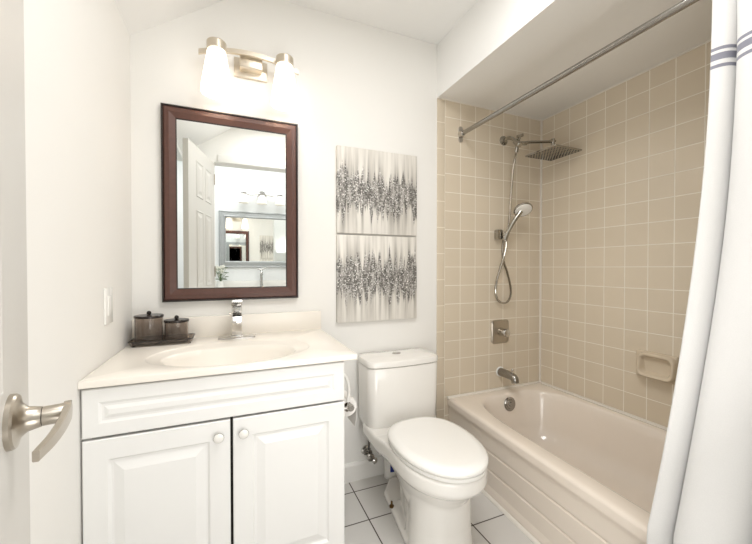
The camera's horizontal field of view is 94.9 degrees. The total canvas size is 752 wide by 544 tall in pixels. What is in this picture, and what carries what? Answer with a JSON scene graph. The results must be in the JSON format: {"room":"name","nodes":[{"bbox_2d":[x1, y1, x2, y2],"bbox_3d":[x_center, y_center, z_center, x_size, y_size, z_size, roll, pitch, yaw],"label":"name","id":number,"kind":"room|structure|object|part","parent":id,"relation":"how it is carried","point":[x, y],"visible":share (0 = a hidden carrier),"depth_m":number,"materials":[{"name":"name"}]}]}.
{"room":"bathroom","nodes":[
{"label":"bathroom","id":0,"kind":"room"},
{"bbox_2d":[23,0,131,543],"bbox_3d":[-0.751,-0.131,0.669,0.095,2.500,1.640,0,1,-23],"label":"wall","id":1,"kind":"structure","parent":0,"point":[77,52],"depth_m":0.90,"materials":[{"name":"white paint"}]},
{"bbox_2d":[104,287,112,324],"bbox_3d":[-0.898,0.113,1.161,0.008,0.120,0.076,0,1,-23],"label":"light switch","id":2,"kind":"object","parent":1,"relation":"attached to","point":[108,292],"visible":1,"depth_m":1.15,"materials":[{"name":"white plastic"}]},
{"bbox_2d":[114,0,223,34],"bbox_3d":[-0.536,-1.152,0.745,0.570,0.497,1.641,0,1,-23],"label":"ceiling","id":3,"kind":"structure","parent":0,"point":[137,15],"depth_m":1.41,"materials":[{"name":"white paint"}]},
{"bbox_2d":[130,0,539,463],"bbox_3d":[0.026,-0.146,1.931,2.500,2.500,0.106,0,1,-23],"label":"wall","id":4,"kind":"structure","parent":0,"point":[359,85],"depth_m":1.84,"materials":[{"name":"white paint"}]},
{"bbox_2d":[132,310,320,338],"bbox_3d":[-0.648,0.243,1.593,0.799,0.093,0.020,0,1,-23],"label":"backsplash","id":5,"kind":"structure","parent":4,"relation":"attached to","point":[217,325],"depth_m":1.62,"materials":[{"name":"stone"}]},
{"bbox_2d":[160,102,297,301],"bbox_3d":[-0.649,-0.295,1.583,0.575,0.846,0.026,0,1,-23],"label":"framed mirror","id":6,"kind":"object","parent":4,"relation":"attached to","point":[229,182],"visible":1,"depth_m":1.57,"materials":[{"name":"brown wood"}]},
{"bbox_2d":[177,119,285,287],"bbox_3d":[-0.650,-0.295,1.587,0.463,0.734,0.014,0,1,-23],"label":"mirror glass","id":7,"kind":"object","parent":6,"relation":"attached to","point":[231,176],"depth_m":1.57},
{"bbox_2d":[198,37,298,111],"bbox_3d":[-0.555,-0.872,1.539,0.424,0.224,0.166,0,1,-23],"label":"vanity light","id":8,"kind":"object","parent":4,"relation":"attached to","point":[215,81],"visible":1,"depth_m":1.53,"materials":[{"name":"white glass"}]},
{"bbox_3d":[-0.676,-0.849,1.467,0.125,0.180,0.125,0,1,-23],"label":"lamp shade","id":9,"kind":"part","parent":8,"relation":"part of","materials":[{"name":"white glass"}]},
{"bbox_3d":[-0.416,-0.850,1.575,0.125,0.180,0.125,0,1,-23],"label":"lamp shade","id":10,"kind":"part","parent":8,"relation":"part of","materials":[{"name":"white glass"}]},
{"bbox_2d":[344,456,383,483],"bbox_3d":[0.038,1.056,1.893,0.720,0.096,0.014,0,1,-23],"label":"baseboard","id":11,"kind":"structure","parent":4,"relation":"attached to","point":[362,469],"depth_m":1.84,"materials":[{"name":"white"}]},
{"bbox_2d":[361,441,376,463],"bbox_3d":[-0.032,0.889,1.817,0.071,0.229,0.094,0,1,-23],"label":"supply valve","id":12,"kind":"object","parent":4,"relation":"attached to","point":[366,450],"visible":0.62,"depth_m":1.80,"materials":[{"name":"silver metal"}]},
{"bbox_3d":[-0.028,0.958,1.784,0.040,0.040,0.016,0,1,-23],"label":"valve handle","id":13,"kind":"part","parent":12,"relation":"part of","materials":[{"name":"metal"}]},
{"bbox_2d":[336,234,416,322],"bbox_3d":[0.012,0.033,1.866,0.465,0.454,0.020,0,1,-23],"label":"print","id":14,"kind":"object","parent":4,"relation":"attached to","point":[376,276],"visible":1,"depth_m":1.85},
{"bbox_2d":[336,145,416,235],"bbox_3d":[0.012,-0.426,1.860,0.465,0.446,0.020,0,1,-23],"label":"print","id":15,"kind":"object","parent":4,"relation":"attached to","point":[376,191],"visible":1,"depth_m":1.84},
{"bbox_2d":[436,98,444,418],"bbox_3d":[0.379,0.046,2.026,0.052,2.113,0.006,0,1,-23],"label":"trim","id":16,"kind":"structure","parent":4,"relation":"attached to","point":[440,103],"depth_m":2.02,"materials":[{"name":"white paint"}]},
{"bbox_2d":[491,319,509,343],"bbox_3d":[0.801,0.379,2.166,0.140,0.148,0.069,0,1,-23],"label":"shower valve","id":17,"kind":"object","parent":4,"relation":"attached to","point":[500,332],"visible":1,"depth_m":2.17,"materials":[{"name":"silver metal"}]},
{"bbox_3d":[0.809,0.379,2.148,0.052,0.050,0.030,0,1,-23],"label":"knob","id":18,"kind":"part","parent":17,"relation":"part of","materials":[{"name":"silver metal"}]},
{"bbox_2d":[496,366,518,383],"bbox_3d":[0.819,0.632,2.131,0.064,0.084,0.152,0,1,-23],"label":"tub spout","id":19,"kind":"object","parent":4,"relation":"attached to","point":[500,371],"visible":1,"depth_m":2.11,"materials":[{"name":"metal"}]},
{"bbox_2d":[494,133,581,303],"bbox_3d":[0.969,-0.328,2.095,0.392,1.064,0.312,0,1,-23],"label":"shower","id":20,"kind":"object","parent":4,"relation":"attached to","point":[554,151],"visible":1,"depth_m":2.12,"materials":[{"name":"silver metal"}]},
{"bbox_3d":[0.830,-0.815,2.139,0.021,0.062,0.112,0,1,-23],"label":"shower arm","id":21,"kind":"part","parent":20,"relation":"part of","materials":[{"name":"silver metal"}]},
{"bbox_3d":[0.866,-0.806,2.083,0.048,0.065,0.022,0,1,-23],"label":"diverter handle","id":22,"kind":"part","parent":20,"relation":"part of","materials":[{"name":"silver metal"}]},
{"bbox_3d":[0.960,-0.779,2.078,0.207,0.033,0.021,0,1,-2],"label":"extension arm","id":23,"kind":"part","parent":20,"relation":"part of","materials":[{"name":"silver metal"}]},
{"bbox_2d":[539,120,542,380],"bbox_3d":[1.106,-0.138,2.319,0.009,1.753,0.009,0,1,-23],"label":"trim","id":24,"kind":"structure","parent":4,"relation":"attached to","point":[541,121],"depth_m":2.31,"materials":[{"name":"white"}]},
{"bbox_2d":[284,0,477,44],"bbox_3d":[0.601,-1.357,1.270,1.935,0.100,1.740,0,1,-23],"label":"ceiling","id":25,"kind":"structure","parent":0,"point":[430,21],"depth_m":1.75,"materials":[{"name":"white paint"}]},
{"bbox_2d":[345,474,533,543],"bbox_3d":[0.332,1.171,0.562,3.000,0.100,2.900,0,1,-23],"label":"floor","id":26,"kind":"structure","parent":0,"point":[369,519],"depth_m":1.54,"materials":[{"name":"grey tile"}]},
{"bbox_2d":[81,361,344,543],"bbox_3d":[-0.560,0.713,1.334,0.756,0.797,0.574,0,1,-23],"label":"vanity cabinet","id":27,"kind":"object","parent":26,"relation":"on","point":[257,456],"visible":0.99,"depth_m":1.08,"materials":[{"name":"white paint"}]},
{"bbox_3d":[-0.636,0.738,1.028,0.375,0.544,0.020,0,1,-23],"label":"cabinet door","id":28,"kind":"part","parent":27,"relation":"part of","materials":[{"name":"white paint"}]},
{"bbox_3d":[-0.462,0.390,1.096,0.752,0.136,0.020,0,1,-23],"label":"drawer","id":29,"kind":"part","parent":27,"relation":"part of","materials":[{"name":"white paint"}]},
{"bbox_2d":[78,310,356,389],"bbox_3d":[-0.544,0.311,1.344,0.799,0.222,0.561,0,1,-23],"label":"countertop","id":30,"kind":"structure","parent":27,"relation":"on","point":[282,339],"depth_m":1.35,"materials":[{"name":"stone"}]},
{"bbox_2d":[128,333,194,347],"bbox_3d":[-0.867,0.279,1.410,0.223,0.022,0.120,0,1,-23],"label":"tray","id":31,"kind":"object","parent":30,"relation":"on","point":[131,343],"visible":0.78,"depth_m":1.36,"materials":[{"name":"plastic"}]},
{"bbox_2d":[133,311,163,341],"bbox_3d":[-0.915,0.220,1.392,0.103,0.127,0.103,0,1,-23],"label":"canister","id":32,"kind":"object","parent":31,"relation":"on","point":[149,326],"visible":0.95,"depth_m":1.35,"materials":[{"name":"glass"}]},
{"bbox_3d":[-0.915,0.177,1.391,0.103,0.012,0.103,0,1,-23],"label":"lid","id":33,"kind":"part","parent":32,"relation":"part of","materials":[{"name":"black metal"}]},
{"bbox_2d":[164,315,188,339],"bbox_3d":[-0.825,0.231,1.429,0.092,0.104,0.092,0,1,-23],"label":"canister","id":34,"kind":"object","parent":31,"relation":"on","point":[176,327],"visible":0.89,"depth_m":1.40,"materials":[{"name":"glass"}]},
{"bbox_3d":[-0.825,0.200,1.429,0.092,0.012,0.092,0,1,-23],"label":"lid","id":35,"kind":"part","parent":34,"relation":"part of","materials":[{"name":"black metal"}]},
{"bbox_2d":[145,340,308,366],"bbox_3d":[-0.527,0.357,1.283,0.556,0.128,0.376,0,1,-23],"label":"basin","id":36,"kind":"object","parent":30,"relation":"in","point":[228,352],"depth_m":1.36,"materials":[{"name":"ceramic"}]},
{"bbox_2d":[218,300,254,339],"bbox_3d":[-0.591,0.203,1.466,0.152,0.173,0.151,0,1,-23],"label":"faucet","id":37,"kind":"object","parent":30,"relation":"on","point":[236,314],"visible":1,"depth_m":1.49,"materials":[{"name":"silver metal"}]},
{"bbox_3d":[-0.599,0.133,1.487,0.044,0.033,0.097,0,1,-23],"label":"lever","id":38,"kind":"part","parent":37,"relation":"part of","materials":[{"name":"silver metal"}]},
{"bbox_3d":[-0.610,0.285,1.513,0.152,0.007,0.052,0,1,-23],"label":"deck plate","id":39,"kind":"part","parent":37,"relation":"part of","materials":[{"name":"silver metal"}]},
{"bbox_3d":[-0.583,0.186,1.447,0.034,0.038,0.110,0,1,-23],"label":"spout","id":40,"kind":"part","parent":37,"relation":"part of","materials":[{"name":"silver metal"}]},
{"bbox_3d":[-0.481,0.511,1.056,0.028,0.028,0.005,0,1,-23],"label":"knob","id":41,"kind":"part","parent":27,"relation":"part of","materials":[{"name":"ceramic"}]},
{"bbox_3d":[-0.415,0.510,1.084,0.028,0.028,0.005,0,1,-23],"label":"knob","id":42,"kind":"part","parent":27,"relation":"part of","materials":[{"name":"ceramic"}]},
{"bbox_3d":[-0.286,0.736,1.174,0.368,0.544,0.020,0,1,-23],"label":"cabinet door","id":43,"kind":"part","parent":27,"relation":"part of","materials":[{"name":"white paint"}]},
{"bbox_2d":[344,372,353,411],"bbox_3d":[-0.160,0.494,1.479,0.095,0.181,0.174,0,1,-23],"label":"toilet paper holder","id":44,"kind":"object","parent":27,"relation":"attached to","point":[349,406],"visible":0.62,"depth_m":1.44,"materials":[{"name":"silver metal"}]},
{"bbox_2d":[344,390,356,425],"bbox_3d":[-0.139,0.597,1.513,0.080,0.130,0.100,0,1,-23],"label":"toilet paper roll","id":45,"kind":"object","parent":44,"relation":"on","point":[352,415],"visible":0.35,"depth_m":1.48,"materials":[{"name":"white paper"}]},
{"bbox_2d":[384,458,396,479],"bbox_3d":[0.078,1.002,1.860,0.068,0.205,0.069,0,1,-23],"label":"bottle","id":46,"kind":"object","parent":26,"relation":"on","point":[389,472],"visible":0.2,"depth_m":1.83,"materials":[{"name":"white plastic"}]},
{"bbox_2d":[358,348,488,543],"bbox_3d":[0.218,0.765,1.555,0.411,0.686,0.760,0,1,-23],"label":"toilet","id":47,"kind":"object","parent":26,"relation":"on","point":[439,466],"visible":1,"depth_m":1.42,"materials":[{"name":"ceramic"}]},
{"bbox_3d":[0.118,0.634,1.804,0.395,0.336,0.206,0,1,-23],"label":"tank","id":48,"kind":"part","parent":47,"relation":"part of","materials":[{"name":"ceramic"}]},
{"bbox_3d":[0.118,0.444,1.801,0.400,0.040,0.211,0,1,-23],"label":"tank lid","id":49,"kind":"part","parent":47,"relation":"part of","materials":[{"name":"ceramic"}]},
{"bbox_3d":[0.209,0.919,1.509,0.348,0.380,0.652,0,1,-23],"label":"bowl","id":50,"kind":"part","parent":47,"relation":"part of","materials":[{"name":"ceramic"}]},
{"bbox_3d":[0.249,0.719,1.411,0.344,0.016,0.459,0,1,-23],"label":"seat","id":51,"kind":"part","parent":47,"relation":"part of","materials":[{"name":"white plastic"}]},
{"bbox_3d":[0.249,0.695,1.410,0.350,0.029,0.465,0,1,-23],"label":"seat lid","id":52,"kind":"part","parent":47,"relation":"part of","materials":[{"name":"white plastic"}]},
{"bbox_2d":[447,383,666,543],"bbox_3d":[1.018,0.931,1.477,0.814,0.358,1.516,0,1,-23],"label":"bathtub","id":53,"kind":"object","parent":26,"relation":"on","point":[563,467],"visible":0.81,"depth_m":1.65,"materials":[{"name":"beige ceramic"}]},
{"bbox_3d":[0.815,0.803,2.098,0.084,0.084,0.019,0,1,-23],"label":"overflow plate","id":54,"kind":"part","parent":53,"relation":"part of","materials":[{"name":"metal"}]},
{"bbox_2d":[437,0,711,119],"bbox_3d":[1.045,-1.156,1.403,0.815,0.306,1.640,0,1,-23],"label":"soffit","id":55,"kind":"structure","parent":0,"point":[499,51],"depth_m":1.60,"materials":[{"name":"white paint"}]},
{"bbox_2d":[541,42,710,426],"bbox_3d":[1.467,-0.142,1.592,0.100,2.500,1.640,0,1,-23],"label":"wall","id":56,"kind":"structure","parent":0,"point":[620,213],"depth_m":1.82,"materials":[{"name":"beige tile"}]},
{"bbox_2d":[447,381,666,429],"bbox_3d":[1.055,0.751,1.494,0.745,0.016,1.514,0,1,-23],"label":"trim","id":57,"kind":"structure","parent":56,"relation":"attached to","point":[534,382],"depth_m":2.06,"materials":[{"name":"white"}]},
{"bbox_2d":[438,39,710,120],"bbox_3d":[1.028,-1.000,1.446,0.815,0.006,1.539,0,1,-23],"label":"trim","id":58,"kind":"structure","parent":56,"relation":"attached to","point":[708,41],"depth_m":1.95,"materials":[{"name":"white"}]},
{"bbox_2d":[636,349,678,384],"bbox_3d":[1.353,0.461,1.680,0.048,0.132,0.181,0,1,-23],"label":"soap dish","id":59,"kind":"object","parent":56,"relation":"attached to","point":[653,365],"visible":0.98,"depth_m":1.67,"materials":[{"name":"beige ceramic"}]},
{"bbox_3d":[0.698,-0.126,0.319,2.500,2.500,0.120,0,1,-23],"label":"wall","id":60,"kind":"structure","parent":0,"visible":0},
{"bbox_2d":[0,0,72,543],"bbox_3d":[-0.336,0.102,0.277,0.107,2.025,0.600,-1,1,-37],"label":"door","id":61,"kind":"structure","parent":60,"relation":"in","point":[17,418],"depth_m":0.44,"materials":[{"name":"white paint"}]},
{"bbox_3d":[-0.444,0.187,0.439,0.029,0.068,0.068,-1,1,-36],"label":"handle","id":62,"kind":"part","parent":61,"relation":"part of","materials":[{"name":"silver metal"}]},
{"bbox_3d":[-0.391,0.187,0.415,0.028,0.024,0.125,-1,1,-36],"label":"lever","id":63,"kind":"part","parent":61,"relation":"part of","materials":[{"name":"silver metal"}]},
{"bbox_3d":[1.342,0.063,0.706,0.815,2.113,0.095,0,1,-23],"label":"wall","id":64,"kind":"structure","parent":0,"visible":0},
{"bbox_2d":[458,0,698,142],"bbox_3d":[0.799,-0.811,1.354,0.042,0.092,1.538,0,1,-23],"label":"curtain rod","id":65,"kind":"object","parent":64,"relation":"attached to","point":[683,4],"visible":1,"depth_m":1.30,"materials":[{"name":"metal"}]},
{"bbox_2d":[647,0,751,543],"bbox_3d":[0.929,0.105,0.786,0.304,1.905,0.392,0,1,-23],"label":"shower curtain","id":66,"kind":"object","parent":65,"relation":"hanging from","point":[703,494],"visible":1,"depth_m":0.91,"materials":[{"name":"white fabric"}]}
]}

